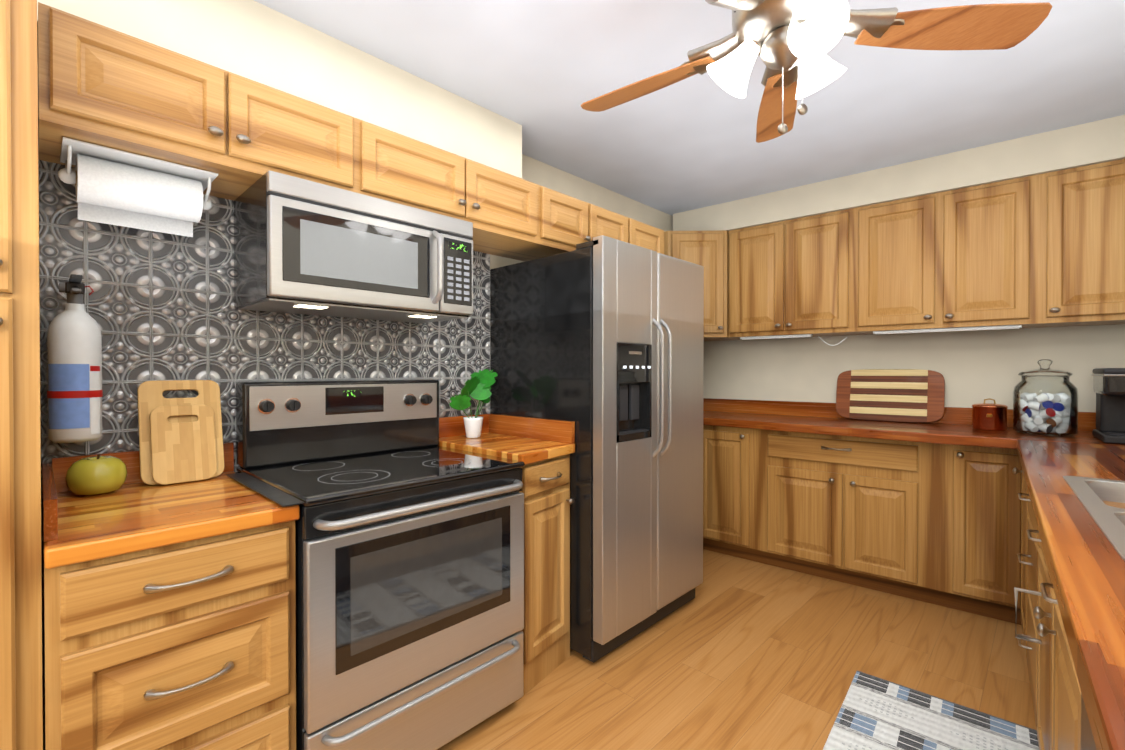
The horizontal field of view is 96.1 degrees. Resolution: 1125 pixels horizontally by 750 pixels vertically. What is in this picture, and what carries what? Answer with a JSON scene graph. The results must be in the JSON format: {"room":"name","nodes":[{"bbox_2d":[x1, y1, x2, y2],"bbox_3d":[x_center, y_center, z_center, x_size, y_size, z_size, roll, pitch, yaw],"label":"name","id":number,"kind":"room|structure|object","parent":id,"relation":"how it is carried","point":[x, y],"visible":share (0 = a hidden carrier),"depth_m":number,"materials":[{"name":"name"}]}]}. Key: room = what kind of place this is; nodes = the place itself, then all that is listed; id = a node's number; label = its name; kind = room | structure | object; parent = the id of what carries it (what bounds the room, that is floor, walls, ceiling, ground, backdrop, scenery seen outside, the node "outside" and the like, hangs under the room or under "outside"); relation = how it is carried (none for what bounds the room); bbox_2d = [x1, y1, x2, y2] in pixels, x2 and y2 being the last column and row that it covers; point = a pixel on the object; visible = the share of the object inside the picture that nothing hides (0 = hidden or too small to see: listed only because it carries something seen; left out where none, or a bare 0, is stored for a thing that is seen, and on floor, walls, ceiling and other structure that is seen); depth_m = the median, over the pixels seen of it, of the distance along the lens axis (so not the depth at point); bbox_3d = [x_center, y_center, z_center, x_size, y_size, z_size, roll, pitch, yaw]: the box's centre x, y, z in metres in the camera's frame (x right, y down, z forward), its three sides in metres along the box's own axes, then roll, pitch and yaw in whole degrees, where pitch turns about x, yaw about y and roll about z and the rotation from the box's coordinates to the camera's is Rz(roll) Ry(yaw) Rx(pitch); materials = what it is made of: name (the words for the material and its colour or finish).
{"room":"kitchen","nodes":[
{"label":"kitchen","id":0,"kind":"room"},
{"bbox_2d":[37,0,521,177],"bbox_3d":[-1.732,-1.042,1.020,0.240,0.305,4.180,0,1,44],"label":"wall","id":1,"kind":"structure","parent":0,"point":[253,40],"depth_m":1.75,"materials":[{"name":"beige paint"}]},
{"bbox_2d":[38,131,672,749],"bbox_3d":[-1.109,0.017,1.934,0.120,2.437,6.550,0,1,44],"label":"wall","id":2,"kind":"structure","parent":0,"point":[560,181],"depth_m":3.05,"materials":[{"name":"beige paint"}]},
{"bbox_2d":[38,2,233,194],"bbox_3d":[-1.232,-0.752,1.452,0.355,0.278,0.381,0,1,44],"label":"upper cabinet","id":3,"kind":"object","parent":2,"relation":"attached to","point":[101,85],"depth_m":1.32,"materials":[{"name":"brown wood"}]},
{"bbox_2d":[58,137,217,236],"bbox_3d":[-1.237,-0.527,1.487,0.210,0.168,0.351,0,1,44],"label":"paper towel holder","id":4,"kind":"object","parent":3,"relation":"attached to","point":[122,188],"visible":1,"depth_m":1.46,"materials":[{"name":"paper"}]},
{"bbox_2d":[39,160,489,506],"bbox_3d":[-0.934,-0.125,2.024,0.004,1.000,1.612,0,1,44],"label":"backsplash","id":5,"kind":"structure","parent":2,"relation":"attached to","point":[159,305],"depth_m":1.71,"materials":[{"name":"grey tile"}]},
{"bbox_2d":[47,274,102,442],"bbox_3d":[-1.384,-0.043,1.437,0.162,0.464,0.115,0,1,44],"label":"fire extinguisher","id":6,"kind":"object","parent":5,"relation":"attached to","point":[74,355],"visible":1,"depth_m":1.41,"materials":[{"name":"white metal"}]},
{"bbox_2d":[210,74,365,199],"bbox_3d":[-0.966,-0.754,1.728,0.355,0.278,0.386,0,1,44],"label":"upper cabinet","id":7,"kind":"object","parent":2,"relation":"attached to","point":[275,130],"depth_m":1.60,"materials":[{"name":"brown wood"}]},
{"bbox_2d":[234,170,472,322],"bbox_3d":[-0.741,-0.423,1.897,0.445,0.386,0.744,0,1,44],"label":"over-the-range microwave","id":8,"kind":"object","parent":7,"relation":"attached to","point":[304,246],"visible":1,"depth_m":1.71,"materials":[{"name":"silver metal"}]},
{"bbox_2d":[366,122,469,221],"bbox_3d":[-0.676,-0.756,2.028,0.355,0.278,0.447,0,1,44],"label":"upper cabinet","id":9,"kind":"object","parent":2,"relation":"attached to","point":[401,169],"depth_m":1.91,"materials":[{"name":"brown wood"}]},
{"bbox_2d":[470,160,545,256],"bbox_3d":[-0.376,-0.759,2.340,0.355,0.278,0.418,0,1,44],"label":"upper cabinet","id":10,"kind":"object","parent":2,"relation":"attached to","point":[508,211],"depth_m":2.26,"materials":[{"name":"brown wood"}]},
{"bbox_2d":[506,188,593,260],"bbox_3d":[-0.109,-0.761,2.618,0.355,0.278,0.354,0,1,44],"label":"upper cabinet","id":11,"kind":"object","parent":2,"relation":"attached to","point":[569,220],"depth_m":2.52,"materials":[{"name":"brown wood"}]},
{"bbox_2d":[594,205,633,244],"bbox_3d":[0.134,-0.762,2.869,0.355,0.278,0.344,0,1,44],"label":"upper cabinet","id":12,"kind":"object","parent":2,"relation":"attached to","point":[607,223],"depth_m":2.76,"materials":[{"name":"brown wood"}]},
{"bbox_2d":[634,220,663,253],"bbox_3d":[0.388,-0.764,3.132,0.355,0.278,0.388,0,1,44],"label":"upper cabinet","id":13,"kind":"object","parent":2,"relation":"attached to","point":[646,236],"depth_m":3.01,"materials":[{"name":"brown wood"}]},
{"bbox_2d":[664,230,741,340],"bbox_3d":[1.026,-0.643,3.723,0.415,0.750,0.603,0,1,40],"label":"upper cabinet","id":14,"kind":"object","parent":2,"relation":"attached to","point":[708,251],"visible":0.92,"depth_m":3.54,"materials":[{"name":"brown wood"}]},
{"bbox_2d":[254,0,1124,215],"bbox_3d":[0.244,-1.244,0.864,4.300,0.100,7.100,0,1,44],"label":"ceiling","id":15,"kind":"structure","parent":0,"point":[540,71],"depth_m":2.11,"materials":[{"name":"paint"}]},
{"bbox_2d":[581,0,1051,142],"bbox_3d":[0.568,-0.923,1.377,1.244,0.547,1.261,0,1,44],"label":"fan","id":16,"kind":"object","parent":15,"relation":"hanging from","point":[790,43],"visible":1,"depth_m":1.36,"materials":[{"name":"brown wood"}]},
{"bbox_2d":[437,549,1036,749],"bbox_3d":[0.244,1.268,0.883,4.300,0.050,7.100,0,1,44],"label":"floor","id":17,"kind":"structure","parent":0,"point":[736,653],"depth_m":2.11,"materials":[{"name":"laminate"}]},
{"bbox_2d":[0,0,42,749],"bbox_3d":[-1.495,0.178,0.950,0.684,2.130,0.714,0,1,44],"label":"pantry cabinet","id":18,"kind":"object","parent":17,"relation":"on","point":[21,723],"visible":1,"depth_m":0.98,"materials":[{"name":"brown wood"}]},
{"bbox_2d":[42,442,299,749],"bbox_3d":[-1.079,0.740,1.381,0.690,1.000,0.469,0,1,44],"label":"base cabinet","id":19,"kind":"object","parent":17,"relation":"on","point":[169,616],"visible":1,"depth_m":1.17,"materials":[{"name":"brown wood"}]},
{"bbox_2d":[65,453,127,495],"bbox_3d":[-1.334,0.282,1.450,0.132,0.113,0.132,0,1,44],"label":"apple","id":20,"kind":"object","parent":19,"relation":"on","point":[98,474],"visible":1,"depth_m":1.41,"materials":[{"name":"green food"}]},
{"bbox_2d":[137,380,223,484],"bbox_3d":[-1.220,0.177,1.623,0.083,0.319,0.215,0,1,44],"label":"board","id":21,"kind":"object","parent":19,"relation":"on","point":[150,397],"visible":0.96,"depth_m":1.61,"materials":[{"name":"beige wood"}]},
{"bbox_2d":[150,404,216,484],"bbox_3d":[-1.200,0.216,1.603,0.071,0.240,0.165,0,1,44],"label":"board","id":22,"kind":"object","parent":19,"relation":"on","point":[182,452],"visible":0.98,"depth_m":1.59,"materials":[{"name":"beige wood"}]},
{"bbox_2d":[226,380,524,749],"bbox_3d":[-0.642,0.630,1.788,0.720,1.212,0.816,0,1,44],"label":"stove","id":23,"kind":"object","parent":17,"relation":"on","point":[409,557],"visible":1,"depth_m":1.61,"materials":[{"name":"silver metal"}]},
{"bbox_2d":[437,414,574,700],"bbox_3d":[-0.262,0.717,2.248,0.663,1.032,0.360,0,1,44],"label":"base cabinet","id":24,"kind":"object","parent":17,"relation":"on","point":[542,449],"visible":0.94,"depth_m":2.08,"materials":[{"name":"brown wood"}]},
{"bbox_2d":[449,369,497,437],"bbox_3d":[-0.422,0.133,2.379,0.160,0.320,0.250,0,1,44],"label":"monstera","id":25,"kind":"object","parent":24,"relation":"on","point":[477,385],"visible":1,"depth_m":2.36,"materials":[{"name":"green plant"}]},
{"bbox_2d":[490,235,703,662],"bbox_3d":[0.213,0.324,2.636,0.804,1.811,0.856,0,1,44],"label":"fridge","id":26,"kind":"object","parent":17,"relation":"on","point":[599,340],"visible":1,"depth_m":2.29,"materials":[{"name":"silver metal"}]},
{"bbox_2d":[703,426,758,561],"bbox_3d":[1.268,0.781,3.568,0.407,0.885,0.547,0,1,40],"label":"base cabinet","id":27,"kind":"object","parent":17,"relation":"on","point":[730,457],"depth_m":3.35,"materials":[{"name":"brown wood"}]},
{"bbox_2d":[759,430,938,604],"bbox_3d":[1.773,0.785,3.145,0.911,0.885,0.547,0,1,40],"label":"base cabinet","id":28,"kind":"object","parent":17,"relation":"on","point":[929,512],"depth_m":2.89,"materials":[{"name":"brown wood"}]},
{"bbox_2d":[703,410,1124,449],"bbox_3d":[1.827,0.317,3.019,2.542,0.050,0.666,0,1,40],"label":"countertop","id":29,"kind":"structure","parent":28,"relation":"on","point":[937,433],"depth_m":2.83,"materials":[{"name":"brown wood"}]},
{"bbox_2d":[836,369,944,422],"bbox_3d":[2.045,0.127,3.181,0.575,0.330,0.020,0,-10,40],"label":"serving board","id":30,"kind":"object","parent":29,"relation":"on","point":[906,395],"visible":0.96,"depth_m":3.16,"materials":[{"name":"brown wood"}]},
{"bbox_2d":[972,398,1007,430],"bbox_3d":[2.315,0.210,2.740,0.150,0.168,0.151,0,1,40],"label":"copper canister","id":31,"kind":"object","parent":29,"relation":"on","point":[989,416],"visible":1,"depth_m":2.69,"materials":[{"name":"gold metal"}]},
{"bbox_2d":[1013,359,1077,436],"bbox_3d":[2.412,0.108,2.528,0.236,0.375,0.236,0,1,40],"label":"jar","id":32,"kind":"object","parent":29,"relation":"on","point":[1047,414],"visible":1,"depth_m":2.47,"materials":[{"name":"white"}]},
{"bbox_2d":[1092,368,1124,443],"bbox_3d":[2.551,0.133,2.251,0.236,0.328,0.323,0,1,40],"label":"coffee maker","id":33,"kind":"object","parent":29,"relation":"on","point":[1109,387],"visible":1,"depth_m":2.29,"materials":[{"name":"black plastic"}]},
{"bbox_2d":[823,671,1038,749],"bbox_3d":[0.918,1.234,1.296,0.564,0.012,1.610,0,1,40],"label":"rug","id":34,"kind":"object","parent":17,"relation":"on","point":[875,713],"visible":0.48,"depth_m":1.77,"materials":[{"name":"white fabric"}]},
{"bbox_2d":[939,446,1021,624],"bbox_3d":[2.254,0.788,2.742,0.345,0.885,0.547,0,1,40],"label":"base cabinet","id":35,"kind":"object","parent":17,"relation":"on","point":[980,503],"depth_m":2.53,"materials":[{"name":"brown wood"}]},
{"bbox_2d":[1014,554,1019,645],"bbox_3d":[2.241,0.793,2.012,0.613,0.884,0.580,0,1,40],"label":"base cabinet","id":36,"kind":"object","parent":17,"relation":"on","point":[1016,590],"depth_m":1.51,"materials":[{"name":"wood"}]},
{"bbox_2d":[1020,535,1027,665],"bbox_3d":[1.890,0.796,1.592,0.613,0.884,0.515,0,1,40],"label":"base cabinet","id":37,"kind":"object","parent":17,"relation":"on","point":[1023,558],"depth_m":2.07,"materials":[{"name":"brown wood"}]},
{"bbox_2d":[1028,571,1063,749],"bbox_3d":[1.415,0.800,1.026,0.613,0.884,0.963,0,1,40],"label":"base cabinet","id":38,"kind":"object","parent":17,"relation":"on","point":[1050,728],"depth_m":1.45,"materials":[{"name":"brown wood"}]},
{"bbox_2d":[1012,439,1124,749],"bbox_3d":[1.069,0.335,0.653,0.670,0.050,3.925,0,1,40],"label":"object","id":39,"kind":"structure","parent":38,"relation":"on","point":[1078,580],"depth_m":0.92,"materials":[{"name":"brown wood"}]},
{"bbox_2d":[1060,471,1124,562],"bbox_3d":[1.403,0.394,1.009,0.505,0.182,0.900,0,1,40],"label":"sink","id":40,"kind":"object","parent":39,"relation":"in","point":[1103,498],"depth_m":1.23,"materials":[{"name":"white ceramic"}]},
{"bbox_2d":[1064,735,1067,749],"bbox_3d":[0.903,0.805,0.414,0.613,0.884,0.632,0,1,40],"label":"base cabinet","id":41,"kind":"object","parent":17,"relation":"on","point":[1065,736],"depth_m":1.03,"materials":[{"name":"brown wood"}]},
{"bbox_2d":[673,115,1124,230],"bbox_3d":[1.928,-1.113,3.132,2.560,0.195,0.352,0,1,40],"label":"soffit","id":42,"kind":"structure","parent":0,"point":[1092,143],"depth_m":2.81,"materials":[{"name":"beige paint"}]},
{"bbox_2d":[703,324,1124,411],"bbox_3d":[2.095,0.007,3.309,3.400,2.437,0.120,0,1,40],"label":"wall","id":43,"kind":"structure","parent":0,"point":[972,367],"depth_m":3.08,"materials":[{"name":"beige paint"}]},
{"bbox_2d":[729,208,856,338],"bbox_3d":[1.569,-0.641,3.435,0.776,0.750,0.347,0,1,40],"label":"upper cabinet","id":44,"kind":"object","parent":43,"relation":"attached to","point":[797,276],"depth_m":3.27,"materials":[{"name":"brown wood"}]},
{"bbox_2d":[740,334,846,345],"bbox_3d":[1.506,-0.224,3.334,0.662,0.079,0.048,0,1,41],"label":"under-cabinet light","id":45,"kind":"object","parent":44,"relation":"attached to","point":[800,335],"depth_m":3.35,"materials":[{"name":"white plastic"}]},
{"bbox_2d":[857,173,1044,334],"bbox_3d":[2.180,-0.637,2.924,0.816,0.750,0.347,0,1,40],"label":"upper cabinet","id":46,"kind":"object","parent":43,"relation":"attached to","point":[969,256],"depth_m":2.75,"materials":[{"name":"brown wood"}]},
{"bbox_2d":[873,325,1021,333],"bbox_3d":[2.120,-0.252,2.823,0.660,0.017,0.051,0,1,41],"label":"under-cabinet light","id":47,"kind":"object","parent":46,"relation":"attached to","point":[915,331],"depth_m":2.78,"materials":[{"name":"white plastic"}]},
{"bbox_2d":[1037,159,1124,327],"bbox_3d":[2.699,-0.634,2.490,0.538,0.750,0.347,0,1,40],"label":"upper cabinet","id":48,"kind":"object","parent":43,"relation":"attached to","point":[1041,250],"depth_m":2.43,"materials":[{"name":"brown wood"}]}
]}

